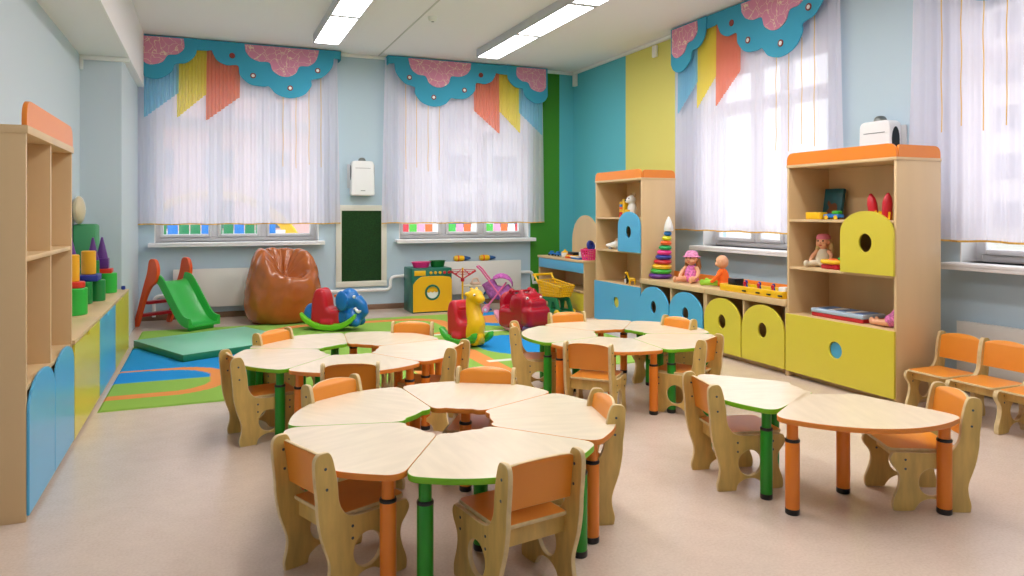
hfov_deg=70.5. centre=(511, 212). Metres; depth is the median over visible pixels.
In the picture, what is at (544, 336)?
table
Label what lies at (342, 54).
trim
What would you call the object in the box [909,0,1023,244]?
sheer curtain
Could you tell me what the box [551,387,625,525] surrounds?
chair
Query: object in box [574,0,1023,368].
wall
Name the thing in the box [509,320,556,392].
chair
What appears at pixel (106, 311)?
base cabinet
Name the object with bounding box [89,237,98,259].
block
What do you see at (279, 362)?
table
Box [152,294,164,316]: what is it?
pipe
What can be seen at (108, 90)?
wall
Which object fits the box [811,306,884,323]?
game
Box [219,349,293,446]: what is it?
chair
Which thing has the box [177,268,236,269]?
grille
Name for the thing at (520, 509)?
chair
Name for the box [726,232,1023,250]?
ground
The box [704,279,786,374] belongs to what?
base cabinet
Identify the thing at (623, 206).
tower
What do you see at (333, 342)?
table
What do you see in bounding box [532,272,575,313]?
shopping cart
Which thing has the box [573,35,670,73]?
trim
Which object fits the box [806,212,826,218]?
block
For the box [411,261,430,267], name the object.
basin
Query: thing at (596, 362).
chair
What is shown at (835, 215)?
toy car
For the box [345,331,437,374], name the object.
table
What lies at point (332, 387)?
chair
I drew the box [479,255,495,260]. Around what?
torch
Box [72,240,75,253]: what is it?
block
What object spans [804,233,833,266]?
doll
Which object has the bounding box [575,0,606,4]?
diffuser
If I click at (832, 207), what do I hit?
picture
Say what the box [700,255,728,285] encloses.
doll
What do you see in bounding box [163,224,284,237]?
fence
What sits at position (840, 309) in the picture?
picture
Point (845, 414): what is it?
table
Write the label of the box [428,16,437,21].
smoke detector
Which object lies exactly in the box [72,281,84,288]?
block
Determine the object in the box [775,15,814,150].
hanger
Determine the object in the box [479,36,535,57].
diffuser
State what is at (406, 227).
fence
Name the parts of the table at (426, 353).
leg, leg, leg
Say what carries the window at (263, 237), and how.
in the wall at (360, 81)
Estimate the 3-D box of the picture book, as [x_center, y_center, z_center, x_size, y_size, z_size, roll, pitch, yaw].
[2.576,-0.071,5.802,0.065,0.246,0.184,0,0,-23]
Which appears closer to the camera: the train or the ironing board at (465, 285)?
the train
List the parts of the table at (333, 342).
leg, leg, leg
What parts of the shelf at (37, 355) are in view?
arched door, crown, arched door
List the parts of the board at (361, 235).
pile panel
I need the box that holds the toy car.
[824,211,843,219]
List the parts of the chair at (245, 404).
backrest, panel, seat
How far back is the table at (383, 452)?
2.66 m
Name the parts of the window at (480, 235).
frame, sill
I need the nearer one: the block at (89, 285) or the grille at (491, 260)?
the block at (89, 285)
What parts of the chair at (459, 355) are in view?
seat, backrest, panel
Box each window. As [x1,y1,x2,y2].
[148,224,324,247]
[395,223,535,242]
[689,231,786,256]
[941,242,1023,274]
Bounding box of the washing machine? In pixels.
[404,266,451,312]
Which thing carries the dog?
in the shelf at (639, 234)
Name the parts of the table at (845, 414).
leg, leg, leg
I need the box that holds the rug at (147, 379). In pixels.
[97,312,645,412]
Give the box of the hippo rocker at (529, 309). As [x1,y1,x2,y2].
[493,287,549,330]
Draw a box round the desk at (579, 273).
[538,255,595,317]
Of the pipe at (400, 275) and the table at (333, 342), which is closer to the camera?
the table at (333, 342)
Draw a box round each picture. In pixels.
[822,307,876,314]
[826,201,836,212]
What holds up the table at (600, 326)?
on the floor
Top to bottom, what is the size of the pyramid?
0.664 m
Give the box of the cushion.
[72,196,85,223]
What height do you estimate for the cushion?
0.254 m
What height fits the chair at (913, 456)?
0.501 m
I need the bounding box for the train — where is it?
[720,278,786,298]
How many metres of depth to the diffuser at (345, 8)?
7.12 m
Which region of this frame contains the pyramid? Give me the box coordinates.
[649,216,672,278]
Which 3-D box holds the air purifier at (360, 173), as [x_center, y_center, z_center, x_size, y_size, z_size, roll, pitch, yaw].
[-1.998,-0.483,9.652,0.370,0.507,0.153,0,0,-23]
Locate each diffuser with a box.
[315,17,356,43]
[333,0,371,16]
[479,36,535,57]
[519,5,591,35]
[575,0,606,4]
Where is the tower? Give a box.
[619,199,628,216]
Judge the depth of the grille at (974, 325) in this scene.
5.07 m
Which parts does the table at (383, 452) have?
leg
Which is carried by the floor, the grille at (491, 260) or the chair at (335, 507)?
the chair at (335, 507)
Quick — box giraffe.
[625,270,635,284]
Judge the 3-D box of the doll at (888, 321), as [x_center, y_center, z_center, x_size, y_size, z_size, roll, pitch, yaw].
[2.644,0.679,5.079,0.107,0.234,0.275,0,0,-23]
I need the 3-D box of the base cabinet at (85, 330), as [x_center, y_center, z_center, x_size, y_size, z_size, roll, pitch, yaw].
[-2.858,1.010,4.492,0.414,0.580,1.035,0,0,-23]
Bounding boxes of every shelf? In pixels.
[0,101,73,525]
[594,169,675,321]
[786,143,941,403]
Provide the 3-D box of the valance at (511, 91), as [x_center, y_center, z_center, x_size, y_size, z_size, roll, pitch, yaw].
[-0.602,-1.621,10.214,2.360,0.973,0.195,0,0,-23]
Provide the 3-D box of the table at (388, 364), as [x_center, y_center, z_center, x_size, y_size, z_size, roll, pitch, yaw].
[-0.926,1.090,4.266,0.738,0.420,0.547,0,0,-16]
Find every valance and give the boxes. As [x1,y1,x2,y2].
[144,34,340,119]
[386,55,547,134]
[671,0,823,112]
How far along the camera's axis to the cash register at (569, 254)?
9.51 m
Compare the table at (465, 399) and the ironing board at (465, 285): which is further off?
the ironing board at (465, 285)
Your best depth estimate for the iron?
9.66 m
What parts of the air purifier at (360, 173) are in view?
wall plate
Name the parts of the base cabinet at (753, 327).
arched door, arched door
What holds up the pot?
on the desk at (579, 273)
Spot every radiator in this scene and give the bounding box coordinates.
[173,268,248,306]
[444,260,520,294]
[956,321,1023,382]
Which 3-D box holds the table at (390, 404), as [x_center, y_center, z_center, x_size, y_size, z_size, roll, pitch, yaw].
[-0.659,1.090,3.287,0.547,0.420,0.738,0,0,27]
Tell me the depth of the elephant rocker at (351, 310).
7.91 m
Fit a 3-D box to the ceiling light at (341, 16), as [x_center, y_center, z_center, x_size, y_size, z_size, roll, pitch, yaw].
[-0.696,-2.067,5.021,0.300,0.105,7.900,0,0,-23]
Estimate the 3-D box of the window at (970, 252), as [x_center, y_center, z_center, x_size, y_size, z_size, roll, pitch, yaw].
[3.703,-0.585,4.448,0.370,1.990,2.060,0,0,-23]
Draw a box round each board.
[336,205,386,287]
[461,284,499,309]
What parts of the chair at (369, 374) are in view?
panel, panel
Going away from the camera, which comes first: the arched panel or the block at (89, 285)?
the block at (89, 285)
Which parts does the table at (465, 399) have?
leg, leg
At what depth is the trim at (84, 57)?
6.92 m
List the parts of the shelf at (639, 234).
drawer, crown, arched door, crown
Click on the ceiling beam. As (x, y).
(112, 28)
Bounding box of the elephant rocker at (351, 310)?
[300,287,368,330]
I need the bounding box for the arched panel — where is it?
[572,215,595,255]
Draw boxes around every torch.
[453,255,470,260]
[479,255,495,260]
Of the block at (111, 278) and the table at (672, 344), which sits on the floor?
the table at (672, 344)
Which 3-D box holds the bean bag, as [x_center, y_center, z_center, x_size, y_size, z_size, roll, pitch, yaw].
[-2.752,0.859,8.719,0.898,0.882,0.857,0,0,-23]
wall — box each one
[0,0,79,239]
[80,60,137,334]
[138,56,573,312]
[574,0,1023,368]
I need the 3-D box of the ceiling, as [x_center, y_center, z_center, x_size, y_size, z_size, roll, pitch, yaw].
[0.265,-2.220,4.541,6.840,0.200,11.970,0,0,-23]
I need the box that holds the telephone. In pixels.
[820,257,839,269]
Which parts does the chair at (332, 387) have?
panel, backrest, panel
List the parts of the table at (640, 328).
leg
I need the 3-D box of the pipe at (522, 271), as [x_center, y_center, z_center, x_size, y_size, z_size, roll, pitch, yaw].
[0.512,0.945,10.733,0.855,0.212,0.044,0,0,-23]
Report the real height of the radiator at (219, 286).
0.470 m
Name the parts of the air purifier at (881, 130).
wall plate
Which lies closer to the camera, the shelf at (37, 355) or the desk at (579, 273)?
the shelf at (37, 355)
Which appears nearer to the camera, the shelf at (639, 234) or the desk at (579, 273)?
the shelf at (639, 234)
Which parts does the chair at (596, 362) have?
panel, backrest, seat, panel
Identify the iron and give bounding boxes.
[470,277,480,284]
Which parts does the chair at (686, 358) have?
panel, backrest, panel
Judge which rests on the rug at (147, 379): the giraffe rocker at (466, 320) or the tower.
the giraffe rocker at (466, 320)
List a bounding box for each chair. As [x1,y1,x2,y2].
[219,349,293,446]
[252,327,314,386]
[270,433,408,575]
[301,373,404,488]
[320,361,379,390]
[381,321,433,387]
[396,339,469,431]
[442,366,515,433]
[452,446,585,575]
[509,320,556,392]
[548,311,586,351]
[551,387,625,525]
[563,341,626,410]
[632,314,696,383]
[658,333,723,411]
[682,371,784,491]
[861,381,982,512]
[904,330,982,405]
[947,337,1023,433]
[995,385,1023,434]
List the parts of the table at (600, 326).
leg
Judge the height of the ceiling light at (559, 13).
0.105 m
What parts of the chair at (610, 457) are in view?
panel, backrest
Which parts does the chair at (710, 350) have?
panel, seat, panel, backrest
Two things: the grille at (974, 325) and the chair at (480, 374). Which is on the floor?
the chair at (480, 374)
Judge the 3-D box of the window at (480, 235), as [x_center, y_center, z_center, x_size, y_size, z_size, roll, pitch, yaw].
[-0.667,-0.585,10.331,2.060,1.990,0.370,0,0,-23]
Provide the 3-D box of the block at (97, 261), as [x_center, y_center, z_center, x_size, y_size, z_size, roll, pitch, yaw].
[-3.653,0.565,6.319,0.100,0.310,0.100,0,0,-23]
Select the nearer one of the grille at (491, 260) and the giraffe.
the giraffe
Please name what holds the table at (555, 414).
on the floor
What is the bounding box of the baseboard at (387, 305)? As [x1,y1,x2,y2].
[141,298,499,320]
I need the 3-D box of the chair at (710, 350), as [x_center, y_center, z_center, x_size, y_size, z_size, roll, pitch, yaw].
[1.158,1.051,4.790,0.389,0.501,0.313,0,0,37]
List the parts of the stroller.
push frame, seat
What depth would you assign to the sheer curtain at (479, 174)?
10.16 m
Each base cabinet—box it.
[72,301,115,395]
[72,316,99,442]
[97,289,128,368]
[639,271,729,328]
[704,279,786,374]
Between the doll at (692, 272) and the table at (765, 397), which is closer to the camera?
the table at (765, 397)
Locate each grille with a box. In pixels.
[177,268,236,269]
[456,260,512,261]
[956,321,1023,330]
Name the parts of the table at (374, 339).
leg, leg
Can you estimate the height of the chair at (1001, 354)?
0.501 m
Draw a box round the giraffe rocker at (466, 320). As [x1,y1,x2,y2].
[439,287,493,345]
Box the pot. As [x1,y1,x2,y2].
[561,249,567,256]
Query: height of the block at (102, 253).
0.190 m
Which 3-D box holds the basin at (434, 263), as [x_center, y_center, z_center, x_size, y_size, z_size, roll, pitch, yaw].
[-0.997,0.677,9.710,0.235,0.085,0.176,0,0,-23]
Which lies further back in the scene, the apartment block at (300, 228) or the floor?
the apartment block at (300, 228)
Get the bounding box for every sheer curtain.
[138,59,340,224]
[382,58,543,223]
[675,0,842,233]
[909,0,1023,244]
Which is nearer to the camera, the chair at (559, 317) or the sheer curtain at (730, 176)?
the chair at (559, 317)
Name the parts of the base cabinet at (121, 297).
flap door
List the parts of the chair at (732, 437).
backrest, panel, seat, panel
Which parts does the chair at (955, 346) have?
panel, seat, backrest, panel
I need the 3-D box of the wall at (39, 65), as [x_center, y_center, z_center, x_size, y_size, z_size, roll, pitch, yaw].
[-2.747,-0.410,3.267,0.300,3.420,11.350,0,0,-23]
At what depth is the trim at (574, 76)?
10.84 m
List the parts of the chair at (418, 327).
panel, backrest, panel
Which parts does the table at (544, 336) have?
leg, leg, leg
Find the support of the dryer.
on the floor
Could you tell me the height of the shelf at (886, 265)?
1.775 m
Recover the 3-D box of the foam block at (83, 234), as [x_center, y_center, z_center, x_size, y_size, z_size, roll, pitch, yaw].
[-3.883,0.410,6.613,0.188,0.620,0.220,0,0,-23]
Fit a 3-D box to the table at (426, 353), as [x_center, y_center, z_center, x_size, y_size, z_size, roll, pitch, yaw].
[-0.610,1.090,4.675,0.547,0.420,0.738,0,0,2]
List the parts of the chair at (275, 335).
panel, backrest, panel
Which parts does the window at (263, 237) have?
frame, sill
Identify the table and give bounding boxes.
[234,349,329,434]
[250,333,346,384]
[284,422,434,575]
[288,387,429,490]
[289,353,419,425]
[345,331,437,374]
[372,340,456,429]
[403,381,548,491]
[407,427,593,575]
[486,393,615,544]
[522,326,597,393]
[545,319,630,372]
[552,337,662,414]
[624,321,708,385]
[634,333,713,412]
[697,374,811,500]
[777,394,959,515]
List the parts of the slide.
rail, rail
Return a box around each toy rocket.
[867,193,877,212]
[878,193,892,219]
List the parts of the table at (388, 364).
leg, leg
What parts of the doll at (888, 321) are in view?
leg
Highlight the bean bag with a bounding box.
[243,247,320,324]
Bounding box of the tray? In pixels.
[570,256,586,259]
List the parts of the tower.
post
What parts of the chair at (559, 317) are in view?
panel, backrest, panel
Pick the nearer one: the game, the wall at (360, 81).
the game
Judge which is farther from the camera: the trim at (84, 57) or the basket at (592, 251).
the basket at (592, 251)
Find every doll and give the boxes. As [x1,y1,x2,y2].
[673,250,700,282]
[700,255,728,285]
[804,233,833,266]
[869,310,893,326]
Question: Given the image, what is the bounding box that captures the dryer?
[449,268,475,298]
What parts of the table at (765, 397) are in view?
leg, leg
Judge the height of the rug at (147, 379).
0.009 m
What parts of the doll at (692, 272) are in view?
leg, arm, leg, arm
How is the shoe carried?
in the shelf at (639, 234)
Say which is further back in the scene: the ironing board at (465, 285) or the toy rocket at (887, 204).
the ironing board at (465, 285)
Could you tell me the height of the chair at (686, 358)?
0.501 m
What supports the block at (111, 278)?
on the base cabinet at (121, 297)
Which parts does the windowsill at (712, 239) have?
sill, frame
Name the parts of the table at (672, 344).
leg, leg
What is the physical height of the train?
0.110 m
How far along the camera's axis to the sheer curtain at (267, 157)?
9.05 m
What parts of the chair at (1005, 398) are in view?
seat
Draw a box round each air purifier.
[347,158,374,195]
[859,116,906,146]
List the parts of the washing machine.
detergent drawer, panel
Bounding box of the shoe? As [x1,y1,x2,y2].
[606,238,617,248]
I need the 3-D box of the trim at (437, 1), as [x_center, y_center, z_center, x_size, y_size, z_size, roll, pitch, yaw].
[0.389,-2.117,4.555,0.020,0.006,11.300,0,0,-23]
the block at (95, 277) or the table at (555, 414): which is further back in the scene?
the block at (95, 277)
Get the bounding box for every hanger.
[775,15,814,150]
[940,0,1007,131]
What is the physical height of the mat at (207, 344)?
0.065 m
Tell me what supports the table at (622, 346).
on the floor
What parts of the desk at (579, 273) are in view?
drawer, bin panel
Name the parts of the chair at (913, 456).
panel, seat, panel, backrest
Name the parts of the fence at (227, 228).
rail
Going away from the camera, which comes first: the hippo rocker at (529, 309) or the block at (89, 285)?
the block at (89, 285)
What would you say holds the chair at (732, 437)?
on the floor
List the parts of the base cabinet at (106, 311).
flap door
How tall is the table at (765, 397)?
0.420 m
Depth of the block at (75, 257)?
5.11 m
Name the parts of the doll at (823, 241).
leg, arm, arm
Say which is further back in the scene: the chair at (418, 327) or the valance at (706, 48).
the valance at (706, 48)
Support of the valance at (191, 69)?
attached to the wall at (360, 81)
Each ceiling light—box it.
[313,0,373,44]
[476,0,608,58]
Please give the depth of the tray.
9.20 m
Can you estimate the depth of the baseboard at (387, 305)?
9.13 m
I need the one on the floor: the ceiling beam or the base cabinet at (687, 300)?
the base cabinet at (687, 300)
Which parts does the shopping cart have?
handle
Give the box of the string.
[405,84,439,164]
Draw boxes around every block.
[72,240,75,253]
[72,254,79,281]
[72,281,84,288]
[72,287,87,315]
[73,224,98,273]
[80,273,101,281]
[81,250,95,274]
[85,282,92,303]
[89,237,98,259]
[93,279,105,301]
[96,260,99,272]
[98,237,107,257]
[99,258,109,268]
[100,268,113,272]
[101,272,116,293]
[166,224,308,233]
[418,223,516,231]
[806,212,826,218]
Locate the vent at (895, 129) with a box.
[892,126,899,146]
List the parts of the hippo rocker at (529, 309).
handle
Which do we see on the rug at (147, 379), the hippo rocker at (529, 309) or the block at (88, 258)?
the hippo rocker at (529, 309)
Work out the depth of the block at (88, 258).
5.81 m
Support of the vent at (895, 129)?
attached to the air purifier at (881, 130)
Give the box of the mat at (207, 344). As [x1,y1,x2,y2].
[134,327,264,361]
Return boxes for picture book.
[823,188,845,218]
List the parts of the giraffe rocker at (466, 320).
seat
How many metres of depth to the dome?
19.11 m
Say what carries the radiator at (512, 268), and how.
attached to the wall at (360, 81)
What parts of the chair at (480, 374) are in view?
panel, seat, backrest, panel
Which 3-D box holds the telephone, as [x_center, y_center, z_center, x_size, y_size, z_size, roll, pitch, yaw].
[2.437,0.378,5.489,0.152,0.094,0.222,0,0,-23]
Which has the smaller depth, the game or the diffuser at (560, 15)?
the game
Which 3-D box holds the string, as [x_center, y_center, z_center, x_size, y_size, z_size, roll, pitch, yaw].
[-1.220,-1.180,9.898,0.481,1.220,0.008,0,0,-23]
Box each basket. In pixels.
[537,278,574,297]
[580,249,595,259]
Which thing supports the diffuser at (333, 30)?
attached to the ceiling light at (341, 16)
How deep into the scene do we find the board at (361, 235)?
9.70 m
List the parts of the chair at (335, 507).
backrest, panel, seat, panel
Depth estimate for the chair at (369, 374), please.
3.89 m
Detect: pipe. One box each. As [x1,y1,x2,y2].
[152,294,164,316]
[331,274,403,292]
[521,270,537,283]
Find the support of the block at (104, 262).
on the block at (109, 270)
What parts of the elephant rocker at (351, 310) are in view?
seat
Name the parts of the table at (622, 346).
leg, leg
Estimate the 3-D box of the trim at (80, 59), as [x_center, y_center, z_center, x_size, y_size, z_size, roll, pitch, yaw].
[-4.074,-1.410,6.858,0.030,0.100,0.040,0,0,-23]
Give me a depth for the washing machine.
9.46 m
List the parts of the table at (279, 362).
leg, leg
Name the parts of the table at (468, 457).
leg, leg, leg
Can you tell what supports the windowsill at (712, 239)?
in the wall at (625, 107)
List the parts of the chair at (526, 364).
panel, seat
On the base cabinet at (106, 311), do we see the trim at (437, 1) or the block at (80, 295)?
the block at (80, 295)
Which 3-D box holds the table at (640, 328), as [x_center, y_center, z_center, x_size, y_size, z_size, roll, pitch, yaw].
[1.194,1.090,5.554,0.622,0.420,0.601,0,0,18]
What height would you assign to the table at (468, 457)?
0.420 m
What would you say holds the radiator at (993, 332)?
attached to the wall at (625, 107)
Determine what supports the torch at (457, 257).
on the radiator at (512, 268)
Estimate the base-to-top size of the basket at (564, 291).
0.217 m
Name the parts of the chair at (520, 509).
panel, seat, backrest, panel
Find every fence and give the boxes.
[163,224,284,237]
[403,224,516,231]
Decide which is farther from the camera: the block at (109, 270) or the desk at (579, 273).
the desk at (579, 273)
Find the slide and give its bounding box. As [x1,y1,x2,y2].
[135,257,219,330]
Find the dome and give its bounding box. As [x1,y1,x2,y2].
[277,224,297,232]
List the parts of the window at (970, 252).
sill, frame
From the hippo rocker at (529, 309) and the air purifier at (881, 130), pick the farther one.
the hippo rocker at (529, 309)
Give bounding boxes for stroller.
[476,265,515,311]
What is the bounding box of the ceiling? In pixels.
[132,0,746,71]
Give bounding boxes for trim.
[79,54,129,62]
[79,58,82,69]
[341,53,572,74]
[378,0,439,55]
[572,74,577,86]
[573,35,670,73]
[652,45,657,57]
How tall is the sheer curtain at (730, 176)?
2.292 m
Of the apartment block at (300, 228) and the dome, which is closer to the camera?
the dome
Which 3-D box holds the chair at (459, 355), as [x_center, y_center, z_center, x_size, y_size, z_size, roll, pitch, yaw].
[-0.487,1.051,4.486,0.389,0.501,0.313,0,0,13]
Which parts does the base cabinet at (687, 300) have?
arched door, arched door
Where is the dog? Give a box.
[624,193,636,212]
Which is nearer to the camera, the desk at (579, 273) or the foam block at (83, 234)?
the foam block at (83, 234)
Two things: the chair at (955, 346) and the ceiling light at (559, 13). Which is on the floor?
the chair at (955, 346)
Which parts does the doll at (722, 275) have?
leg, arm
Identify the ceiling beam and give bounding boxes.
[36,0,143,86]
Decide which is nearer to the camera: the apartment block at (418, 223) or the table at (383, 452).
the table at (383, 452)
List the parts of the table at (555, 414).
leg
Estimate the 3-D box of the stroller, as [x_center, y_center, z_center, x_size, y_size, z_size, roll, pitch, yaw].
[-0.206,0.994,9.533,0.512,0.612,0.272,0,0,3]
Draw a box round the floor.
[0,303,1023,575]
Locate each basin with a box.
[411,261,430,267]
[429,260,445,266]
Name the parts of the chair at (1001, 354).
panel, seat, backrest, panel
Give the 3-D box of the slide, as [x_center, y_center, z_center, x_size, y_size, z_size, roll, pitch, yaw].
[-3.810,0.913,8.255,0.962,0.796,0.455,0,0,30]
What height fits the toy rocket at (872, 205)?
0.201 m
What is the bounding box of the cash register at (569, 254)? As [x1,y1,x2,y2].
[566,252,578,256]
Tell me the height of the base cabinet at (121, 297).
0.580 m
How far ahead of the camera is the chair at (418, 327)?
5.33 m
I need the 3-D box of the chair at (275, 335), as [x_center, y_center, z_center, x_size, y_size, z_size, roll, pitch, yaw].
[-1.493,1.051,4.891,0.389,0.501,0.313,0,0,26]
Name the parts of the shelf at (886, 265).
drawer, crown, arched door, crown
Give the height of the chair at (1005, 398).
0.501 m

